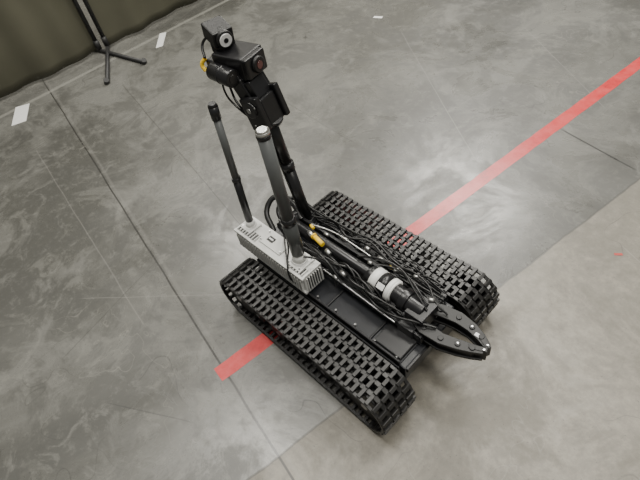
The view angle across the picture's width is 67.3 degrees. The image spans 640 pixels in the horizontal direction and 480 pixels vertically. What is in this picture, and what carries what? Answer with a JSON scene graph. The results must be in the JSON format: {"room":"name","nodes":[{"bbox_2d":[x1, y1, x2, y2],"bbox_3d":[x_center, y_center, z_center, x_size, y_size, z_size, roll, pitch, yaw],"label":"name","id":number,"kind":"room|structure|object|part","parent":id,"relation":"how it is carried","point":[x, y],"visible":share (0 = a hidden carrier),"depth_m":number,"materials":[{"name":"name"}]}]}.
{"room":"robotics lab","nodes":[
{"label":"robotics lab","id":0,"kind":"room"},
{"bbox_2d":[0,0,639,479],"bbox_3d":[0.845,-0.822,2.792,15.000,0.100,13.000,-40,53,-23],"label":"floor","id":1,"kind":"structure","parent":0,"point":[121,210],"depth_m":2.22,"materials":[{"name":"concrete"}]},
{"bbox_2d":[12,103,29,125],"bbox_3d":[-2.110,-0.887,3.393,0.101,0.001,0.260,-20,48,-6],"label":"paper scrap","id":2,"kind":"object","parent":1,"relation":"on","point":[20,114],"visible":1,"depth_m":3.39,"materials":[{"name":"white paper"}]},
{"bbox_2d":[0,0,146,97],"bbox_3d":[-2.682,-1.476,2.712,2.485,1.974,1.080,-40,53,-23],"label":"curtain","id":3,"kind":"object","parent":1,"relation":"on","point":[39,39],"visible":1,"depth_m":3.55,"materials":[{"name":"fabric"}]},
{"bbox_3d":[-2.682,-1.476,2.712,2.485,1.974,1.080,-40,53,-23],"label":"frame","id":4,"kind":"part","parent":3,"relation":"part of","materials":[{"name":"black"}]},
{"bbox_2d":[83,0,197,84],"bbox_3d":[-1.137,-2.796,3.574,2.650,1.974,1.084,-40,53,-23],"label":"screen","id":5,"kind":"object","parent":1,"relation":"on","point":[114,20],"visible":1,"depth_m":3.88,"materials":[{"name":"fabric"}]},
{"bbox_3d":[-1.137,-2.796,3.574,2.650,1.974,1.084,-40,53,-23],"label":"frame","id":6,"kind":"part","parent":5,"relation":"part of","materials":[{"name":"black"}]},
{"bbox_2d":[156,32,165,47],"bbox_3d":[-1.276,-1.607,3.865,0.055,0.001,0.260,-10,47,2],"label":"paper scrap","id":7,"kind":"object","parent":1,"relation":"on","point":[161,38],"visible":1,"depth_m":3.86,"materials":[{"name":"white paper"}]},
{"bbox_2d":[200,15,499,434],"bbox_3d":[0.044,-0.067,1.542,0.629,0.990,1.126,-40,53,-23],"label":"robot","id":8,"kind":"object","parent":1,"relation":"on","point":[367,314],"visible":1,"depth_m":1.64,"materials":[{"name":"rubber"}]},
{"bbox_3d":[-0.030,0.325,1.732,0.092,0.085,0.620,-40,53,-23],"label":"bogie frame","id":9,"kind":"part","parent":8,"relation":"part of","materials":[{"name":"black rubber"}]},
{"bbox_3d":[0.068,0.111,1.710,0.506,0.036,0.039,32,61,33],"label":"cable arm","id":10,"kind":"part","parent":8,"relation":"part of","materials":[{"name":"black rubber"}]},
{"bbox_2d":[312,224,370,255],"bbox_3d":[0.079,-0.007,1.777,0.282,0.020,0.022,28,59,31],"label":"cables","id":11,"kind":"object","parent":8,"relation":"on","point":[318,229],"depth_m":1.78,"materials":[{"name":"metal"}]},
{"bbox_3d":[0.056,0.097,1.706,0.053,0.065,0.484,-40,53,-23],"label":"cable arm","id":12,"kind":"part","parent":8,"relation":"part of","materials":[{"name":"black rubber"}]},
{"bbox_3d":[0.063,0.092,1.710,0.029,0.060,0.484,-40,53,-23],"label":"cable arm","id":13,"kind":"part","parent":8,"relation":"part of","materials":[{"name":"black rubber"}]},
{"bbox_3d":[0.044,0.087,1.713,0.029,0.056,0.449,-38,52,-21],"label":"cable arm","id":14,"kind":"part","parent":8,"relation":"part of","materials":[{"name":"black rubber"}]},
{"bbox_3d":[0.067,0.104,1.701,0.057,0.048,0.510,-40,53,-23],"label":"cable arm","id":15,"kind":"part","parent":8,"relation":"part of","materials":[{"name":"black rubber"}]},
{"bbox_3d":[0.074,0.114,1.688,0.042,0.050,0.542,-40,53,-23],"label":"cable arm","id":16,"kind":"part","parent":8,"relation":"part of","materials":[{"name":"black rubber"}]},
{"bbox_3d":[0.069,0.109,1.683,0.033,0.045,0.536,-40,53,-23],"label":"cable arm","id":17,"kind":"part","parent":8,"relation":"part of","materials":[{"name":"black rubber"}]},
{"bbox_3d":[0.075,0.104,1.698,0.041,0.060,0.525,-40,53,-23],"label":"cable arm","id":18,"kind":"part","parent":8,"relation":"part of","materials":[{"name":"black rubber"}]},
{"bbox_3d":[0.107,0.109,1.730,0.135,0.153,0.727,-40,53,-23],"label":"manipulator arm","id":19,"kind":"part","parent":8,"relation":"part of"},
{"bbox_3d":[0.077,0.151,1.687,0.008,0.018,0.480,-39,53,-22],"label":"actuator rod","id":20,"kind":"part","parent":8,"relation":"part of","materials":[{"name":"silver metal"}]},
{"bbox_3d":[0.067,0.099,1.705,0.039,0.067,0.500,-39,53,-22],"label":"cable arm","id":21,"kind":"part","parent":8,"relation":"part of","materials":[{"name":"black rubber"}]},
{"bbox_3d":[0.218,0.151,1.616,0.086,0.086,0.097,-40,53,-23],"label":"wrist motor","id":22,"kind":"part","parent":8,"relation":"part of","materials":[{"name":"white plastic"}]},
{"bbox_3d":[0.267,0.072,1.897,0.092,0.085,0.620,-40,53,-23],"label":"bogie frame","id":23,"kind":"part","parent":8,"relation":"part of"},
{"bbox_2d":[214,57,639,380],"bbox_3d":[0.862,-0.353,2.301,3.183,0.001,0.069,-35,51,-19],"label":"tape","id":24,"kind":"object","parent":1,"relation":"on","point":[262,342],"visible":0.78,"depth_m":2.27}
]}

